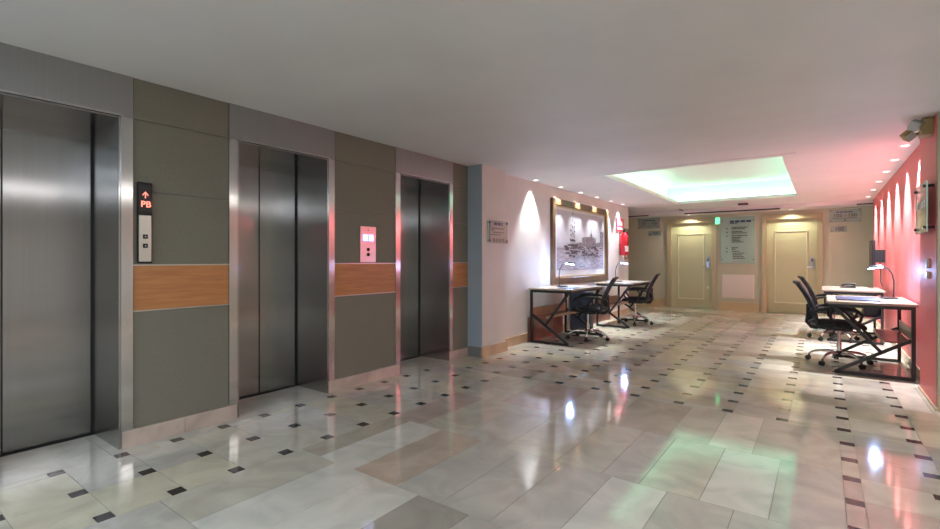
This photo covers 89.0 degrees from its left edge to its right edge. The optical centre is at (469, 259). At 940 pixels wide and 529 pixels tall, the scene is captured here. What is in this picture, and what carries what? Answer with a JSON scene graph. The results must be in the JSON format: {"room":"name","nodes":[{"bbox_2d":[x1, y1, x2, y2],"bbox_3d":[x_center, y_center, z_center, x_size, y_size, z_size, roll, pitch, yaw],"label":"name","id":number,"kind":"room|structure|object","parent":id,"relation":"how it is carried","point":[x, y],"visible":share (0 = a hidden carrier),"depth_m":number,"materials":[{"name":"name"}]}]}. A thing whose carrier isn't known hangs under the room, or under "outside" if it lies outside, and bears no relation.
{"room":"elevator lobby","nodes":[
{"label":"elevator lobby","id":0,"kind":"room"},
{"bbox_2d":[135,119,459,427],"bbox_3d":[-3.261,0.010,2.233,0.700,2.380,9.930,0,0,36],"label":"wall","id":1,"kind":"structure","parent":0,"point":[135,119],"depth_m":3.38,"materials":[{"name":"grey paint"}]},
{"bbox_2d":[0,42,132,456],"bbox_3d":[-2.668,0.011,2.852,0.540,2.379,0.961,0,0,36],"label":"elevator","id":2,"kind":"object","parent":1,"relation":"attached to","point":[66,126],"visible":1,"depth_m":3.06,"materials":[{"name":"metal"}]},
{"bbox_2d":[133,78,228,427],"bbox_3d":[-1.999,-0.045,3.343,0.016,2.267,0.617,0,0,36],"label":"cladding","id":3,"kind":"object","parent":1,"relation":"attached to","point":[180,311],"visible":1,"depth_m":3.33,"materials":[{"name":"grey laminate"}]},
{"bbox_2d":[137,182,151,262],"bbox_3d":[-2.131,-0.243,3.132,0.030,0.530,0.086,0,0,36],"label":"indicator","id":4,"kind":"object","parent":3,"relation":"attached to","point":[144,190],"visible":1,"depth_m":3.12,"materials":[{"name":"black plastic"}]},
{"bbox_2d":[228,103,334,417],"bbox_3d":[-1.730,0.011,4.127,0.540,2.379,0.961,0,0,36],"label":"elevator","id":5,"kind":"object","parent":1,"relation":"attached to","point":[281,170],"visible":0.94,"depth_m":4.32,"materials":[{"name":"metal"}]},
{"bbox_2d":[121,347,467,448],"bbox_3d":[-1.633,1.146,3.829,0.030,0.108,5.428,0,0,36],"label":"baseboard","id":6,"kind":"structure","parent":1,"relation":"attached to","point":[167,428],"depth_m":3.46,"materials":[{"name":"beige stone"}]},
{"bbox_2d":[335,131,394,378],"bbox_3d":[-1.015,-0.045,4.679,0.016,2.267,0.772,0,0,36],"label":"cladding","id":7,"kind":"object","parent":1,"relation":"attached to","point":[364,291],"visible":1,"depth_m":4.64,"materials":[{"name":"grey laminate"}]},
{"bbox_2d":[360,226,375,261],"bbox_3d":[-0.997,-0.153,4.683,0.016,0.350,0.200,0,0,36],"label":"panel","id":8,"kind":"object","parent":7,"relation":"attached to","point":[367,234],"visible":1,"depth_m":4.68,"materials":[{"name":"pink metal"}]},
{"bbox_2d":[394,147,452,373],"bbox_3d":[-0.700,0.011,5.526,0.540,2.379,0.961,0,0,36],"label":"elevator","id":9,"kind":"object","parent":1,"relation":"attached to","point":[423,291],"visible":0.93,"depth_m":5.77,"materials":[{"name":"metal"}]},
{"bbox_2d":[453,163,467,349],"bbox_3d":[-0.123,-0.045,5.891,0.016,2.267,0.307,0,0,36],"label":"cladding","id":10,"kind":"object","parent":1,"relation":"attached to","point":[460,172],"visible":1,"depth_m":5.89,"materials":[{"name":"grey laminate"}]},
{"bbox_2d":[468,164,481,346],"bbox_3d":[0.054,0.010,5.956,0.233,2.380,0.004,0,0,36],"label":"trim","id":11,"kind":"structure","parent":1,"relation":"attached to","point":[475,171],"depth_m":5.94,"materials":[{"name":"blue paint"}]},
{"bbox_2d":[0,305,939,528],"bbox_3d":[1.325,1.230,3.992,11.400,0.060,18.400,0,0,36],"label":"floor","id":12,"kind":"structure","parent":0,"point":[692,418],"depth_m":2.98,"materials":[{"name":"grey tile"}]},
{"bbox_2d":[528,316,562,341],"bbox_3d":[1.193,1.020,7.467,0.010,0.360,1.160,0,0,36],"label":"wooden board","id":13,"kind":"object","parent":12,"relation":"on","point":[556,324],"visible":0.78,"depth_m":7.41,"materials":[{"name":"red wood"}]},
{"bbox_2d":[528,285,603,345],"bbox_3d":[1.490,0.805,7.285,0.680,0.790,1.220,0,0,36],"label":"office desk","id":14,"kind":"object","parent":12,"relation":"on","point":[535,312],"visible":0.89,"depth_m":6.99,"materials":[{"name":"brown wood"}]},
{"bbox_2d":[533,302,565,314],"bbox_3d":[1.243,0.761,7.468,0.015,0.122,1.126,0,0,36],"label":"shelf","id":15,"kind":"object","parent":14,"relation":"attached to","point":[542,310],"depth_m":7.40,"materials":[{"name":"beige wood"}]},
{"bbox_2d":[536,310,570,317],"bbox_3d":[1.343,0.831,7.394,0.207,0.018,1.126,0,0,36],"label":"shelf","id":16,"kind":"object","parent":14,"relation":"attached to","point":[564,312],"depth_m":7.29,"materials":[{"name":"red wood"}]},
{"bbox_2d":[556,262,574,286],"bbox_3d":[1.462,0.216,7.307,0.278,0.387,0.170,0,0,1],"label":"desk lamp","id":17,"kind":"object","parent":14,"relation":"on","point":[571,263],"visible":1,"depth_m":7.30,"materials":[{"name":"silver plastic"}]},
{"bbox_2d":[560,287,579,288],"bbox_3d":[1.439,0.406,6.963,0.220,0.008,0.320,0,0,36],"label":"folder","id":18,"kind":"object","parent":14,"relation":"on","point":[561,287],"visible":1,"depth_m":6.99,"materials":[{"name":"blue"}]},
{"bbox_2d":[570,292,592,329],"bbox_3d":[1.902,0.870,8.137,0.352,0.660,0.160,0,0,36],"label":"storage cabinet","id":19,"kind":"object","parent":12,"relation":"on","point":[575,323],"visible":0.38,"depth_m":8.09,"materials":[{"name":"grey metal"}]},
{"bbox_2d":[566,276,618,341],"bbox_3d":[1.841,0.722,7.208,0.767,0.955,0.621,0,0,20],"label":"office chair","id":20,"kind":"object","parent":12,"relation":"on","point":[604,307],"visible":1,"depth_m":7.09,"materials":[{"name":"black plastic"}]},
{"bbox_2d":[593,310,609,323],"bbox_3d":[2.503,1.020,9.246,0.010,0.360,1.140,0,0,36],"label":"wooden board","id":21,"kind":"object","parent":12,"relation":"on","point":[604,317],"visible":0.27,"depth_m":9.32,"materials":[{"name":"red wood"}]},
{"bbox_2d":[595,280,650,327],"bbox_3d":[2.909,0.805,9.010,0.680,0.790,1.200,0,0,36],"label":"office desk","id":22,"kind":"object","parent":12,"relation":"on","point":[625,283],"visible":0.72,"depth_m":8.71,"materials":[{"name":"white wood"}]},
{"bbox_2d":[599,295,618,303],"bbox_3d":[2.662,0.761,9.192,0.015,0.122,1.106,0,0,36],"label":"shelf","id":23,"kind":"object","parent":22,"relation":"attached to","point":[613,298],"depth_m":9.37,"materials":[{"name":"beige wood"}]},
{"bbox_2d":[615,261,627,281],"bbox_3d":[2.866,0.216,9.080,0.278,0.387,0.170,0,0,1],"label":"desk lamp","id":24,"kind":"object","parent":22,"relation":"on","point":[621,261],"visible":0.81,"depth_m":9.07,"materials":[{"name":"silver plastic"}]},
{"bbox_2d":[617,273,660,325],"bbox_3d":[3.171,0.722,8.981,0.767,0.955,0.621,0,0,23],"label":"office chair","id":25,"kind":"object","parent":12,"relation":"on","point":[648,299],"visible":0.97,"depth_m":8.87,"materials":[{"name":"black plastic"}]},
{"bbox_2d":[798,276,859,342],"bbox_3d":[5.438,0.722,7.259,0.767,0.955,0.621,0,0,33],"label":"office chair","id":26,"kind":"object","parent":12,"relation":"on","point":[810,290],"visible":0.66,"depth_m":7.16,"materials":[{"name":"black plastic"}]},
{"bbox_2d":[793,280,873,369],"bbox_3d":[4.239,0.722,5.597,0.767,0.955,0.621,0,0,34],"label":"office chair","id":27,"kind":"object","parent":12,"relation":"on","point":[811,319],"visible":0.98,"depth_m":5.49,"materials":[{"name":"black plastic"}]},
{"bbox_2d":[822,286,885,344],"bbox_3d":[5.908,0.820,7.416,0.720,0.760,1.250,0,0,36],"label":"office desk","id":28,"kind":"object","parent":12,"relation":"on","point":[828,290],"visible":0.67,"depth_m":6.98,"materials":[{"name":"light wood laminate"},{"name":"black metal"}]},
{"bbox_2d":[840,283,855,287],"bbox_3d":[6.018,0.401,7.615,0.200,0.078,0.220,0,0,36],"label":"desk phone","id":29,"kind":"object","parent":28,"relation":"on","point":[849,285],"visible":0.98,"depth_m":7.54,"materials":[{"name":"black plastic"}]},
{"bbox_2d":[862,295,879,316],"bbox_3d":[5.919,0.676,7.060,0.180,0.290,0.410,0,0,36],"label":"computer tower","id":30,"kind":"object","parent":28,"relation":"on","point":[868,312],"visible":0.3,"depth_m":6.91,"materials":[{"name":"grey plastic"}]},
{"bbox_2d":[826,295,918,381],"bbox_3d":[4.450,0.820,5.360,0.720,0.760,1.150,0,0,36],"label":"office desk","id":31,"kind":"object","parent":12,"relation":"on","point":[894,335],"visible":0.95,"depth_m":4.97,"materials":[{"name":"light wood laminate"},{"name":"black metal"}]},
{"bbox_2d":[835,296,880,301],"bbox_3d":[4.351,0.434,5.377,0.370,0.012,0.580,0,0,36],"label":"desk pad","id":32,"kind":"object","parent":31,"relation":"on","point":[850,298],"visible":0.99,"depth_m":5.31,"materials":[{"name":"blue"}]},
{"bbox_2d":[867,265,898,298],"bbox_3d":[4.717,0.246,5.468,0.278,0.387,0.170,0,0,36],"label":"desk lamp","id":33,"kind":"object","parent":31,"relation":"on","point":[873,266],"visible":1,"depth_m":5.42,"materials":[{"name":"silver plastic"}]},
{"bbox_2d":[875,329,910,343],"bbox_3d":[4.614,0.831,5.239,0.207,0.018,1.056,0,0,36],"label":"shelf","id":34,"kind":"object","parent":31,"relation":"attached to","point":[884,335],"depth_m":5.15,"materials":[{"name":"red wood"}]},
{"bbox_2d":[899,320,910,338],"bbox_3d":[4.714,0.761,5.166,0.015,0.122,1.056,0,0,36],"label":"shelf","id":35,"kind":"object","parent":31,"relation":"attached to","point":[904,328],"depth_m":5.19,"materials":[{"name":"beige wood"}]},
{"bbox_2d":[0,0,939,218],"bbox_3d":[1.325,-1.175,3.992,11.400,0.130,18.400,0,0,36],"label":"ceiling","id":36,"kind":"structure","parent":0,"point":[556,93],"depth_m":3.01,"materials":[{"name":"paint"}]},
{"bbox_2d":[591,152,805,204],"bbox_3d":[3.952,-1.179,7.745,2.360,0.003,4.480,0,0,36],"label":"trim","id":37,"kind":"structure","parent":36,"relation":"attached to","point":[790,160],"depth_m":6.58,"materials":[{"name":"paint"}]},
{"bbox_2d":[615,157,794,200],"bbox_3d":[3.952,-1.410,7.745,2.640,0.340,4.760,0,0,36],"label":"cove","id":38,"kind":"object","parent":36,"relation":"in","point":[763,176],"visible":0.23,"depth_m":9.13,"materials":[{"name":"white paint"}]},
{"bbox_2d":[679,208,779,213],"bbox_3d":[5.716,-1.129,10.612,1.940,0.099,0.368,0,0,36],"label":"rail","id":39,"kind":"object","parent":36,"relation":"attached to","point":[769,208],"visible":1,"depth_m":10.69,"materials":[{"name":"grey metal"}]},
{"bbox_2d":[678,192,795,200],"bbox_3d":[3.952,-1.254,7.745,2.400,0.023,4.520,0,0,36],"label":"recessed light","id":40,"kind":"object","parent":36,"relation":"in","point":[793,192],"visible":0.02,"depth_m":9.50,"materials":[{"name":"white"}]},
{"bbox_2d":[482,164,504,346],"bbox_3d":[-0.067,0.010,6.377,0.930,2.380,0.530,0,0,36],"label":"wall column","id":41,"kind":"structure","parent":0,"point":[493,179],"depth_m":6.09,"materials":[{"name":"beige paint"}]},
{"bbox_2d":[467,346,480,357],"bbox_3d":[0.052,1.137,5.939,0.220,0.125,0.026,0,0,36],"label":"baseboard","id":42,"kind":"structure","parent":41,"relation":"attached to","point":[473,351],"depth_m":5.92,"materials":[{"name":"grey"}]},
{"bbox_2d":[488,219,507,243],"bbox_3d":[0.361,-0.360,6.130,0.032,0.290,0.440,0,0,36],"label":"wall sign","id":43,"kind":"object","parent":41,"relation":"attached to","point":[495,223],"visible":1,"depth_m":6.11,"materials":[{"name":"green glass"}]},
{"bbox_2d":[505,174,627,337],"bbox_3d":[1.797,0.010,8.680,0.400,2.380,5.390,0,0,36],"label":"wall","id":44,"kind":"structure","parent":0,"point":[527,203],"depth_m":7.20,"materials":[{"name":"beige paint"}]},
{"bbox_2d":[481,308,629,357],"bbox_3d":[1.855,1.137,8.290,0.155,0.125,5.950,0,0,36],"label":"baseboard","id":45,"kind":"structure","parent":44,"relation":"attached to","point":[486,351],"depth_m":6.60,"materials":[{"name":"beige stone"}]},
{"bbox_2d":[550,197,607,284],"bbox_3d":[2.029,-0.300,8.615,0.050,1.400,2.460,0,0,36],"label":"framed picture","id":46,"kind":"object","parent":44,"relation":"attached to","point":[578,232],"visible":1,"depth_m":8.43,"materials":[{"name":"grey paper"}]},
{"bbox_2d":[557,209,602,269],"bbox_3d":[2.030,-0.380,8.633,0.004,1.100,2.070,0,0,36],"label":"printed photograph","id":47,"kind":"object","parent":46,"relation":"attached to","point":[579,231],"depth_m":8.57,"materials":[{"name":"paper"}]},
{"bbox_2d":[616,218,623,231],"bbox_3d":[3.218,-0.755,10.260,0.010,0.270,0.480,0,0,36],"label":"sign","id":48,"kind":"object","parent":44,"relation":"attached to","point":[619,222],"visible":0.92,"depth_m":10.23,"materials":[{"name":"red"}]},
{"bbox_2d":[619,228,628,254],"bbox_3d":[3.290,-0.387,10.196,0.199,0.573,0.181,0,0,6],"label":"fire extinguisher","id":49,"kind":"object","parent":44,"relation":"attached to","point":[623,238],"visible":1,"depth_m":10.13,"materials":[{"name":"red metal"}]},
{"bbox_2d":[624,229,628,258],"bbox_3d":[3.463,-0.355,10.589,0.020,0.670,0.240,0,0,36],"label":"framed notice","id":50,"kind":"object","parent":44,"relation":"attached to","point":[627,230],"visible":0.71,"depth_m":10.66,"materials":[{"name":"brown metal"}]},
{"bbox_2d":[628,206,872,315],"bbox_3d":[6.124,0.010,11.604,10.300,2.380,0.250,0,0,36],"label":"wall","id":51,"kind":"structure","parent":0,"point":[846,252],"depth_m":11.07,"materials":[{"name":"paint"}]},
{"bbox_2d":[639,218,658,228],"bbox_3d":[4.670,-0.955,12.481,0.560,0.270,0.032,0,0,36],"label":"sign","id":52,"kind":"object","parent":51,"relation":"attached to","point":[658,218],"visible":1,"depth_m":12.46,"materials":[{"name":"green glass"}]},
{"bbox_2d":[666,217,716,309],"bbox_3d":[5.537,0.080,11.946,1.154,2.240,0.195,0,0,36],"label":"door","id":53,"kind":"structure","parent":51,"relation":"in","point":[691,242],"depth_m":11.94,"materials":[{"name":"beige wood"}]},
{"bbox_2d":[715,217,719,223],"bbox_3d":[5.952,-0.940,11.489,0.100,0.160,0.058,0,0,36],"label":"exit light","id":54,"kind":"object","parent":51,"relation":"attached to","point":[717,220],"visible":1,"depth_m":11.47,"materials":[{"name":"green plastic"}]},
{"bbox_2d":[721,216,754,262],"bbox_3d":[6.309,-0.470,11.274,0.710,1.100,0.032,0,0,36],"label":"sign","id":55,"kind":"object","parent":51,"relation":"attached to","point":[737,233],"visible":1,"depth_m":11.26,"materials":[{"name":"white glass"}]},
{"bbox_2d":[722,275,753,298],"bbox_3d":[6.325,0.625,11.287,0.660,0.550,0.018,0,0,36],"label":"access panel","id":56,"kind":"object","parent":51,"relation":"attached to","point":[733,286],"visible":1,"depth_m":11.27,"materials":[{"name":"beige"}]},
{"bbox_2d":[628,298,861,317],"bbox_3d":[6.043,1.100,11.495,9.900,0.200,0.022,0,0,36],"label":"baseboard","id":57,"kind":"structure","parent":51,"relation":"attached to","point":[733,306],"depth_m":11.32,"materials":[{"name":"beige wood"}]},
{"bbox_2d":[761,212,823,315],"bbox_3d":[7.208,0.080,10.716,1.154,2.240,0.195,0,0,36],"label":"door","id":58,"kind":"structure","parent":51,"relation":"in","point":[792,243],"depth_m":10.72,"materials":[{"name":"beige wood"}]},
{"bbox_2d":[830,208,859,221],"bbox_3d":[7.915,-0.940,10.091,0.540,0.280,0.032,0,0,36],"label":"sign","id":59,"kind":"object","parent":51,"relation":"attached to","point":[851,208],"visible":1,"depth_m":10.12,"materials":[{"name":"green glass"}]},
{"bbox_2d":[873,144,919,367],"bbox_3d":[6.213,0.010,6.751,0.400,2.380,6.000,0,0,36],"label":"wall","id":60,"kind":"structure","parent":0,"point":[894,205],"depth_m":5.97,"materials":[{"name":"pink paint"}]},
{"bbox_2d":[869,240,884,286],"bbox_3d":[6.504,0.052,7.629,0.173,0.724,0.540,0,0,36],"label":"wall screen","id":61,"kind":"object","parent":60,"relation":"attached to","point":[875,256],"visible":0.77,"depth_m":7.53,"materials":[{"name":"black plastic"}]},
{"bbox_2d":[876,320,939,411],"bbox_3d":[7.133,1.137,5.533,3.475,0.125,6.870,0,0,36],"label":"baseboard","id":62,"kind":"structure","parent":60,"relation":"attached to","point":[904,356],"depth_m":4.89,"materials":[{"name":"beige stone"}]},
{"bbox_2d":[920,113,936,406],"bbox_3d":[4.170,0.010,4.027,0.460,2.380,0.810,0,0,36],"label":"wall pier","id":63,"kind":"object","parent":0,"point":[928,146],"visible":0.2,"depth_m":4.09,"materials":[{"name":"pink paint"}]},
{"bbox_2d":[899,117,933,141],"bbox_3d":[3.770,-1.097,4.038,0.198,0.161,0.250,0,0,36],"label":"emergency light","id":64,"kind":"object","parent":63,"relation":"attached to","point":[925,127],"visible":1,"depth_m":3.97,"materials":[{"name":"beige plastic"}]},
{"bbox_2d":[914,180,934,234],"bbox_3d":[3.906,-0.440,4.116,0.067,0.420,0.560,0,0,36],"label":"wall sign","id":65,"kind":"object","parent":63,"relation":"attached to","point":[921,192],"visible":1,"depth_m":4.06,"materials":[{"name":"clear glass"}]},
{"bbox_2d":[925,259,928,267],"bbox_3d":[3.945,0.030,4.124,0.018,0.080,0.080,0,0,36],"label":"wall switch","id":66,"kind":"object","parent":63,"relation":"attached to","point":[926,260],"visible":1,"depth_m":4.10,"materials":[{"name":"white plastic"}]},
{"bbox_2d":[937,111,939,407],"bbox_3d":[5.167,0.010,2.765,3.558,2.380,0.040,0,0,36],"label":"wall","id":67,"kind":"structure","parent":0,"point":[938,113],"depth_m":3.80,"materials":[{"name":"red paint"}]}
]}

